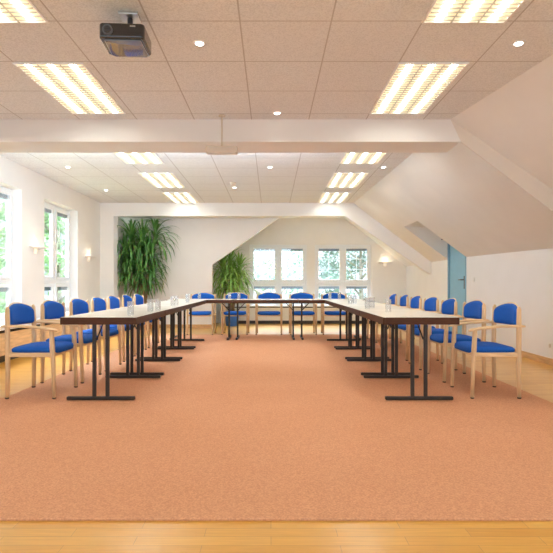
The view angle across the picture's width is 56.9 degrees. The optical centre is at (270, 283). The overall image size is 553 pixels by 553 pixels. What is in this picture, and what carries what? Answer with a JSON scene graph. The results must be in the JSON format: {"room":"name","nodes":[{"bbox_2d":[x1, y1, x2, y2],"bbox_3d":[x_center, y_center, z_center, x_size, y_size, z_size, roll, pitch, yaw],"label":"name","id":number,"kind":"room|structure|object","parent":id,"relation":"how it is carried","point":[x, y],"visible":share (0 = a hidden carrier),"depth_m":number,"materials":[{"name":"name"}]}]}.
{"room":"conference room","nodes":[
{"label":"conference room","id":0,"kind":"room"},
{"bbox_2d":[0,155,99,322],"bbox_3d":[-3.947,-0.390,5.175,0.235,2.860,12.750,0,0,0],"label":"wall","id":1,"kind":"structure","parent":0,"point":[30,189],"depth_m":8.47,"materials":[{"name":"white paint"}]},
{"bbox_2d":[0,186,11,320],"bbox_3d":[-3.981,-0.455,7.100,0.139,1.990,1.480,0,0,0],"label":"window","id":2,"kind":"structure","parent":1,"relation":"in","point":[5,193],"depth_m":7.74,"materials":[{"name":"white plastic"}]},
{"bbox_2d":[29,246,47,253],"bbox_3d":[-3.735,-0.546,8.270,0.190,0.103,0.380,0,0,0],"label":"wall lamp","id":3,"kind":"object","parent":1,"relation":"attached to","point":[35,248],"visible":1,"depth_m":8.23,"materials":[{"name":"white glass"}]},
{"bbox_2d":[44,202,69,311],"bbox_3d":[-3.981,-0.455,9.360,0.139,1.990,1.480,0,0,0],"label":"window","id":4,"kind":"structure","parent":1,"relation":"in","point":[53,283],"depth_m":9.40,"materials":[{"name":"white plastic"}]},
{"bbox_2d":[85,256,97,260],"bbox_3d":[-3.735,-0.526,10.680,0.190,0.103,0.380,0,0,0],"label":"wall lamp","id":5,"kind":"object","parent":1,"relation":"attached to","point":[88,257],"visible":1,"depth_m":10.64,"materials":[{"name":"white metal"}]},
{"bbox_2d":[122,218,278,323],"bbox_3d":[-1.692,-0.390,12.130,3.815,2.860,0.160,0,0,0],"label":"wall","id":6,"kind":"structure","parent":0,"point":[203,242],"depth_m":12.05,"materials":[{"name":"white paint"}]},
{"bbox_2d":[150,324,211,327],"bbox_3d":[-2.432,0.998,12.041,2.076,0.085,0.018,0,0,0],"label":"baseboard","id":7,"kind":"structure","parent":6,"relation":"attached to","point":[167,325],"depth_m":12.03,"materials":[{"name":"brown wood"}]},
{"bbox_2d":[0,0,552,202],"bbox_3d":[0.235,-1.870,6.350,8.730,0.100,15.100,0,0,0],"label":"ceiling","id":8,"kind":"structure","parent":0,"point":[298,59],"depth_m":4.35,"materials":[{"name":"tile"}]},
{"bbox_2d":[0,0,48,23],"bbox_3d":[-1.830,-1.810,2.920,0.580,0.020,1.240,0,0,0],"label":"recessed light","id":9,"kind":"object","parent":8,"relation":"in","point":[11,11],"visible":1,"depth_m":3.42,"materials":[{"name":"white metal"}]},
{"bbox_2d":[13,62,125,113],"bbox_3d":[-1.830,-1.810,4.805,0.580,0.020,1.240,0,0,0],"label":"recessed light","id":10,"kind":"object","parent":8,"relation":"in","point":[72,85],"visible":1,"depth_m":4.66,"materials":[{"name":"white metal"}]},
{"bbox_2d":[100,11,150,56],"bbox_3d":[-0.972,-1.700,3.420,0.295,0.240,0.300,0,0,-3],"label":"projector","id":11,"kind":"object","parent":8,"relation":"hanging from","point":[125,39],"visible":1,"depth_m":3.35,"materials":[{"name":"black plastic"}]},
{"bbox_2d":[114,153,164,163],"bbox_3d":[-1.890,-1.810,7.050,0.580,0.020,1.240,0,0,0],"label":"recessed light","id":12,"kind":"object","parent":8,"relation":"in","point":[128,158],"visible":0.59,"depth_m":7.38,"materials":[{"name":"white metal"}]},
{"bbox_2d":[138,173,185,187],"bbox_3d":[-1.890,-1.810,8.950,0.580,0.020,1.240,0,0,0],"label":"recessed light","id":13,"kind":"object","parent":8,"relation":"in","point":[157,180],"visible":1,"depth_m":8.89,"materials":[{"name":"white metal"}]},
{"bbox_2d":[161,192,198,202],"bbox_3d":[-1.890,-1.810,10.750,0.580,0.020,1.240,0,0,0],"label":"recessed light","id":14,"kind":"object","parent":8,"relation":"in","point":[175,197],"visible":1,"depth_m":10.64,"materials":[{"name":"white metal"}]},
{"bbox_2d":[193,40,205,46],"bbox_3d":[-0.540,-1.814,3.850,0.096,0.012,0.096,0,0,0],"label":"recessed light","id":15,"kind":"object","parent":8,"relation":"in","point":[200,43],"visible":1,"depth_m":3.84,"materials":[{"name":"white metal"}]},
{"bbox_2d":[206,114,237,154],"bbox_3d":[-0.530,-1.611,5.500,0.336,0.418,0.120,0,0,0],"label":"emergency light","id":16,"kind":"object","parent":8,"relation":"hanging from","point":[210,150],"visible":1,"depth_m":5.44,"materials":[{"name":"beige plastic"}]},
{"bbox_2d":[208,152,235,154],"bbox_3d":[-0.530,-1.405,5.500,0.300,0.005,0.090,0,0,0],"label":"diffuser","id":17,"kind":"object","parent":16,"relation":"attached to","point":[209,153],"depth_m":5.48,"materials":[{"name":"white metal"}]},
{"bbox_2d":[100,203,352,217],"bbox_3d":[-0.990,-1.673,11.600,5.680,0.293,0.300,0,0,0],"label":"beam","id":18,"kind":"structure","parent":8,"relation":"attached to","point":[122,210],"depth_m":11.45,"materials":[{"name":"white paint"}]},
{"bbox_2d":[0,119,460,152],"bbox_3d":[-0.863,-1.696,5.875,5.934,0.247,0.470,0,0,0],"label":"beam","id":19,"kind":"structure","parent":8,"relation":"attached to","point":[16,135],"depth_m":5.64,"materials":[{"name":"beige paint"}]},
{"bbox_2d":[317,192,351,202],"bbox_3d":[1.315,-1.810,10.750,0.580,0.020,1.240,0,0,0],"label":"recessed light","id":20,"kind":"object","parent":8,"relation":"in","point":[326,197],"visible":1,"depth_m":10.64,"materials":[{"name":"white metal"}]},
{"bbox_2d":[326,173,368,187],"bbox_3d":[1.315,-1.810,8.950,0.580,0.020,1.240,0,0,0],"label":"recessed light","id":21,"kind":"object","parent":8,"relation":"in","point":[338,180],"visible":1,"depth_m":8.89,"materials":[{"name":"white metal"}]},
{"bbox_2d":[339,153,386,163],"bbox_3d":[1.315,-1.810,7.050,0.580,0.020,1.240,0,0,0],"label":"recessed light","id":22,"kind":"object","parent":8,"relation":"in","point":[348,158],"visible":0.54,"depth_m":7.38,"materials":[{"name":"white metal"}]},
{"bbox_2d":[369,62,468,113],"bbox_3d":[1.335,-1.810,4.805,0.580,0.020,1.240,0,0,0],"label":"recessed light","id":23,"kind":"object","parent":8,"relation":"in","point":[412,87],"visible":1,"depth_m":4.66,"materials":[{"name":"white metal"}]},
{"bbox_2d":[422,0,525,23],"bbox_3d":[1.335,-1.810,2.920,0.580,0.020,1.240,0,0,0],"label":"recessed light","id":24,"kind":"object","parent":8,"relation":"in","point":[440,11],"visible":1,"depth_m":3.38,"materials":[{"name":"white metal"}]},
{"bbox_2d":[512,40,525,46],"bbox_3d":[1.870,-1.814,3.850,0.096,0.012,0.096,0,0,0],"label":"recessed light","id":25,"kind":"object","parent":8,"relation":"in","point":[519,42],"visible":1,"depth_m":3.84,"materials":[{"name":"beige plastic"}]},
{"bbox_2d":[0,323,552,552],"bbox_3d":[0.000,1.090,6.350,9.200,0.100,15.100,0,0,0],"label":"floor","id":26,"kind":"structure","parent":0,"point":[536,377],"depth_m":2.15,"materials":[{"name":"beige wood"}]},
{"bbox_2d":[0,310,101,362],"bbox_3d":[-3.638,0.795,7.215,0.360,0.490,8.430,0,0,0],"label":"radiator cover","id":27,"kind":"object","parent":26,"relation":"on","point":[18,336],"visible":0.12,"depth_m":7.22,"materials":[{"name":"brown wood"}]},
{"bbox_2d":[0,323,49,362],"bbox_3d":[-3.666,0.820,7.220,0.265,0.440,8.400,0,0,0],"label":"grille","id":28,"kind":"object","parent":27,"relation":"attached to","point":[18,336],"depth_m":7.09,"materials":[{"name":"beige wood"}]},
{"bbox_2d":[100,216,123,306],"bbox_3d":[-3.650,-0.243,11.800,0.360,2.567,0.700,0,0,0],"label":"pier","id":29,"kind":"object","parent":26,"relation":"on","point":[110,234],"visible":0.59,"depth_m":11.45,"materials":[{"name":"white paint"}]},
{"bbox_2d":[117,218,180,329],"bbox_3d":[-2.736,-0.214,11.655,1.405,2.508,0.674,0,0,0],"label":"potted plant","id":30,"kind":"object","parent":26,"relation":"on","point":[141,281],"visible":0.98,"depth_m":11.58,"materials":[{"name":"green plant"}]},
{"bbox_2d":[213,249,255,325],"bbox_3d":[-1.019,-0.064,12.691,1.391,2.208,1.024,0,0,0],"label":"potted plant","id":31,"kind":"object","parent":26,"relation":"on","point":[232,274],"visible":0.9,"depth_m":12.58,"materials":[{"name":"green plant"}]},
{"bbox_2d":[0,334,552,520],"bbox_3d":[0.000,1.034,6.328,6.600,0.012,8.184,0,0,0],"label":"carpet","id":32,"kind":"object","parent":26,"relation":"on","point":[251,427],"visible":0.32,"depth_m":3.27,"materials":[{"name":"carpet"}]},
{"bbox_2d":[1,302,79,398],"bbox_3d":[-2.163,0.601,4.820,0.515,0.855,0.565,0,0,0],"label":"armchair","id":33,"kind":"object","parent":32,"relation":"on","point":[16,313],"visible":0.99,"depth_m":4.62,"materials":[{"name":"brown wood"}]},
{"bbox_2d":[37,300,101,382],"bbox_3d":[-2.170,0.601,5.545,0.515,0.855,0.565,0,0,2],"label":"armchair","id":34,"kind":"object","parent":32,"relation":"on","point":[50,310],"visible":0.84,"depth_m":5.40,"materials":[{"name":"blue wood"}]},
{"bbox_2d":[67,298,121,370],"bbox_3d":[-2.157,0.601,6.270,0.515,0.855,0.565,0,0,2],"label":"armchair","id":35,"kind":"object","parent":32,"relation":"on","point":[76,305],"visible":0.62,"depth_m":6.27,"materials":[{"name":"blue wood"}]},
{"bbox_2d":[60,310,164,399],"bbox_3d":[-1.505,0.656,5.040,0.665,0.736,1.200,0,0,0],"label":"folding table","id":36,"kind":"object","parent":32,"relation":"on","point":[107,318],"visible":1,"depth_m":4.50,"materials":[{"name":"beige laminate"}]},
{"bbox_2d":[91,297,135,361],"bbox_3d":[-2.162,0.601,6.995,0.515,0.855,0.565,0,0,1],"label":"armchair","id":37,"kind":"object","parent":32,"relation":"on","point":[97,304],"visible":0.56,"depth_m":6.84,"materials":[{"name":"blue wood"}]},
{"bbox_2d":[107,295,146,353],"bbox_3d":[-2.181,0.601,7.720,0.515,0.855,0.565,0,0,0],"label":"armchair","id":38,"kind":"object","parent":32,"relation":"on","point":[113,302],"visible":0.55,"depth_m":7.78,"materials":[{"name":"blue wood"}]},
{"bbox_2d":[122,294,151,347],"bbox_3d":[-2.182,0.601,8.445,0.515,0.855,0.565,0,0,0],"label":"armchair","id":39,"kind":"object","parent":32,"relation":"on","point":[127,301],"visible":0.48,"depth_m":8.27,"materials":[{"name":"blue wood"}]},
{"bbox_2d":[109,305,183,374],"bbox_3d":[-1.505,0.656,6.255,0.665,0.736,1.200,0,0,0],"label":"folding table","id":40,"kind":"object","parent":32,"relation":"on","point":[169,309],"visible":0.61,"depth_m":5.89,"materials":[{"name":"brown paint"}]},
{"bbox_2d":[133,294,160,342],"bbox_3d":[-2.180,0.601,9.170,0.515,0.855,0.565,0,0,2],"label":"armchair","id":41,"kind":"object","parent":32,"relation":"on","point":[138,299],"visible":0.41,"depth_m":9.12,"materials":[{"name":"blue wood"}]},
{"bbox_2d":[140,302,196,358],"bbox_3d":[-1.505,0.656,7.470,0.665,0.736,1.200,0,0,0],"label":"folding table","id":42,"kind":"object","parent":32,"relation":"on","point":[187,305],"visible":0.7,"depth_m":7.17,"materials":[{"name":"brown paint"}]},
{"bbox_2d":[158,300,206,347],"bbox_3d":[-1.505,0.656,8.685,0.665,0.736,1.200,0,0,0],"label":"folding table","id":43,"kind":"object","parent":32,"relation":"on","point":[199,302],"visible":0.56,"depth_m":8.73,"materials":[{"name":"brown paint"}]},
{"bbox_2d":[168,299,232,339],"bbox_3d":[-1.315,0.656,9.637,1.200,0.736,0.665,0,0,0],"label":"folding table","id":44,"kind":"object","parent":32,"relation":"on","point":[222,301],"visible":0.51,"depth_m":9.48,"materials":[{"name":"brown paint"}]},
{"bbox_2d":[186,292,215,334],"bbox_3d":[-1.430,0.600,10.508,0.565,0.855,0.515,0,0,1],"label":"armchair","id":45,"kind":"object","parent":32,"relation":"on","point":[202,295],"visible":0.65,"depth_m":10.44,"materials":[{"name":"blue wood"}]},
{"bbox_2d":[221,292,249,334],"bbox_3d":[-0.730,0.600,10.528,0.565,0.855,0.515,0,0,1],"label":"armchair","id":46,"kind":"object","parent":32,"relation":"on","point":[235,295],"visible":0.77,"depth_m":10.70,"materials":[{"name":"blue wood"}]},
{"bbox_2d":[232,299,297,339],"bbox_3d":[-0.105,0.656,9.637,1.200,0.736,0.665,0,0,0],"label":"folding table","id":47,"kind":"object","parent":32,"relation":"on","point":[237,301],"visible":1,"depth_m":9.48,"materials":[{"name":"brown paint"}]},
{"bbox_2d":[255,292,282,334],"bbox_3d":[-0.040,0.600,10.528,0.565,0.855,0.515,0,0,1],"label":"armchair","id":48,"kind":"object","parent":32,"relation":"on","point":[267,295],"visible":0.76,"depth_m":10.35,"materials":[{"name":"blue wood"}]},
{"bbox_2d":[289,292,316,334],"bbox_3d":[0.655,0.600,10.528,0.565,0.855,0.515,0,0,-1],"label":"armchair","id":49,"kind":"object","parent":32,"relation":"on","point":[300,295],"visible":0.74,"depth_m":10.70,"materials":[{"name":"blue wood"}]},
{"bbox_2d":[297,299,361,339],"bbox_3d":[1.105,0.656,9.637,1.200,0.736,0.665,0,0,0],"label":"folding table","id":50,"kind":"object","parent":32,"relation":"on","point":[301,301],"visible":0.55,"depth_m":9.48,"materials":[{"name":"brown paint"}]},
{"bbox_2d":[321,292,346,334],"bbox_3d":[1.320,0.600,10.528,0.565,0.855,0.515,0,0,1],"label":"armchair","id":51,"kind":"object","parent":32,"relation":"on","point":[332,295],"visible":0.6,"depth_m":10.71,"materials":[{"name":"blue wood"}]},
{"bbox_2d":[325,300,369,347],"bbox_3d":[1.310,0.656,8.685,0.665,0.736,1.200,0,0,0],"label":"folding table","id":52,"kind":"object","parent":32,"relation":"on","point":[329,302],"visible":0.53,"depth_m":8.67,"materials":[{"name":"brown paint"}]},
{"bbox_2d":[333,302,388,358],"bbox_3d":[1.310,0.656,7.470,0.665,0.736,1.200,0,0,0],"label":"folding table","id":53,"kind":"object","parent":32,"relation":"on","point":[340,305],"visible":0.73,"depth_m":7.17,"materials":[{"name":"brown paint"}]},
{"bbox_2d":[344,305,415,374],"bbox_3d":[1.310,0.656,6.255,0.665,0.736,1.200,0,0,0],"label":"folding table","id":54,"kind":"object","parent":32,"relation":"on","point":[354,309],"visible":0.66,"depth_m":5.97,"materials":[{"name":"white laminate"}]},
{"bbox_2d":[367,293,397,338],"bbox_3d":[2.043,0.601,9.372,0.515,0.855,0.565,0,0,1],"label":"armchair","id":55,"kind":"object","parent":32,"relation":"on","point":[392,298],"visible":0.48,"depth_m":9.56,"materials":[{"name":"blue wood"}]},
{"bbox_2d":[375,294,409,346],"bbox_3d":[2.047,0.601,8.615,0.515,0.855,0.565,0,0,2],"label":"armchair","id":56,"kind":"object","parent":32,"relation":"on","point":[404,300],"visible":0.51,"depth_m":8.77,"materials":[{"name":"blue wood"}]},
{"bbox_2d":[387,295,421,343],"bbox_3d":[2.031,0.601,7.858,0.515,0.855,0.565,0,0,0],"label":"armchair","id":57,"kind":"object","parent":32,"relation":"on","point":[415,302],"visible":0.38,"depth_m":7.86,"materials":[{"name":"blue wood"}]},
{"bbox_2d":[359,310,459,399],"bbox_3d":[1.310,0.656,5.040,0.665,0.736,1.200,0,0,0],"label":"folding table","id":58,"kind":"object","parent":32,"relation":"on","point":[385,317],"visible":1,"depth_m":4.50,"materials":[{"name":"white laminate"}]},
{"bbox_2d":[398,296,440,360],"bbox_3d":[2.033,0.601,7.101,0.515,0.855,0.565,0,0,-2],"label":"armchair","id":59,"kind":"object","parent":32,"relation":"on","point":[431,304],"visible":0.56,"depth_m":6.90,"materials":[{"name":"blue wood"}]},
{"bbox_2d":[408,298,460,369],"bbox_3d":[2.013,0.601,6.344,0.515,0.855,0.565,0,0,1],"label":"armchair","id":60,"kind":"object","parent":32,"relation":"on","point":[449,306],"visible":0.6,"depth_m":6.20,"materials":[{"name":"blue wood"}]},
{"bbox_2d":[428,300,488,382],"bbox_3d":[2.025,0.601,5.587,0.515,0.855,0.565,0,0,-2],"label":"armchair","id":61,"kind":"object","parent":32,"relation":"on","point":[475,310],"visible":0.84,"depth_m":5.44,"materials":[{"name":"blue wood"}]},
{"bbox_2d":[449,302,525,398],"bbox_3d":[2.028,0.601,4.830,0.515,0.855,0.565,0,0,0],"label":"armchair","id":62,"kind":"object","parent":32,"relation":"on","point":[509,313],"visible":0.99,"depth_m":4.63,"materials":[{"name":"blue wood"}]},
{"bbox_2d":[225,305,379,323],"bbox_3d":[1.125,0.795,13.418,4.650,0.490,0.340,0,0,0],"label":"radiator cover","id":63,"kind":"object","parent":26,"relation":"on","point":[242,319],"visible":0.23,"depth_m":13.29,"materials":[{"name":"beige wood"}]},
{"bbox_2d":[213,217,405,322],"bbox_3d":[0.700,-0.390,13.750,6.600,2.860,0.300,0,0,0],"label":"wall","id":64,"kind":"structure","parent":0,"point":[390,279],"depth_m":13.60,"materials":[{"name":"white paint"}]},
{"bbox_2d":[250,245,306,304],"bbox_3d":[0.195,-0.235,13.650,1.520,1.630,0.139,0,0,0],"label":"window","id":65,"kind":"structure","parent":64,"relation":"in","point":[278,284],"depth_m":13.65,"materials":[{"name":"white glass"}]},
{"bbox_2d":[315,245,370,304],"bbox_3d":[1.920,-0.235,13.650,1.500,1.630,0.139,0,0,0],"label":"window","id":66,"kind":"structure","parent":64,"relation":"in","point":[342,284],"depth_m":13.65,"materials":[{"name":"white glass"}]},
{"bbox_2d":[346,55,552,266],"bbox_3d":[2.925,-1.127,6.225,2.150,1.385,14.850,0,0,0],"label":"ceiling","id":67,"kind":"structure","parent":0,"point":[455,194],"depth_m":6.48,"materials":[{"name":"beige paint"}]},
{"bbox_2d":[344,203,430,273],"bbox_3d":[2.640,-1.014,11.560,1.960,1.609,0.220,0,0,0],"label":"rafter","id":68,"kind":"object","parent":67,"relation":"attached to","point":[355,215],"visible":0.94,"depth_m":11.45,"materials":[{"name":"white paint"}]},
{"bbox_2d":[404,221,447,258],"bbox_3d":[3.175,-0.830,9.885,0.950,0.673,0.970,0,0,0],"label":"niche","id":69,"kind":"object","parent":67,"relation":"in","point":[422,232],"visible":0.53,"depth_m":10.37,"materials":[{"name":"beige paint"}]},
{"bbox_2d":[451,120,552,210],"bbox_3d":[3.018,-0.390,5.650,2.065,2.860,0.020,0,0,0],"label":"rafter","id":70,"kind":"object","parent":67,"relation":"attached to","point":[540,191],"visible":1,"depth_m":5.64,"materials":[{"name":"beige paint"}]},
{"bbox_2d":[406,248,552,358],"bbox_3d":[3.650,-0.110,9.620,0.100,2.300,7.960,0,0,0],"label":"wall","id":71,"kind":"structure","parent":0,"point":[523,278],"depth_m":7.67,"materials":[{"name":"white paint"}]},
{"bbox_2d":[441,239,465,333],"bbox_3d":[3.550,0.020,9.889,0.240,2.040,0.979,0,0,0],"label":"door","id":72,"kind":"structure","parent":71,"relation":"in","point":[456,260],"depth_m":9.90,"materials":[{"name":"blue paint"}]},
{"bbox_2d":[486,341,552,365],"bbox_3d":[3.591,0.998,9.425,0.018,0.085,7.550,0,0,0],"label":"baseboard","id":73,"kind":"structure","parent":71,"relation":"attached to","point":[546,360],"depth_m":6.86,"materials":[{"name":"brown wood"}]},
{"label":"outside","id":74,"kind":"structure","parent":0,"visible":0},
{"bbox_3d":[-5.000,5.140,25.000,70.000,0.200,70.000,0,0,0],"label":"ground","id":75,"kind":"structure","parent":74,"visible":0},
{"bbox_2d":[0,200,46,312],"bbox_3d":[-7.857,0.894,13.574,3.512,8.306,3.483,0,0,-25],"label":"tree","id":76,"kind":"object","parent":75,"relation":"on","point":[2,225],"visible":0.12,"depth_m":13.91,"materials":[{"name":"green plant"}]},
{"bbox_2d":[0,199,65,310],"bbox_3d":[-8.571,0.317,20.519,6.176,9.460,5.388,0,0,-14],"label":"tree","id":77,"kind":"object","parent":75,"relation":"on","point":[61,259],"visible":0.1,"depth_m":19.46,"materials":[{"name":"green plant"}]},
{"bbox_2d":[254,251,325,298],"bbox_3d":[-0.511,0.622,23.078,6.196,8.852,5.147,0,0,0],"label":"tree","id":78,"kind":"object","parent":75,"relation":"on","point":[270,275],"visible":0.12,"depth_m":22.74,"materials":[{"name":"green plant"}]},
{"bbox_2d":[319,251,366,300],"bbox_3d":[4.836,0.527,28.094,5.495,9.040,5.013,0,0,8],"label":"tree","id":79,"kind":"object","parent":75,"relation":"on","point":[361,262],"visible":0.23,"depth_m":28.27,"materials":[{"name":"green plant"}]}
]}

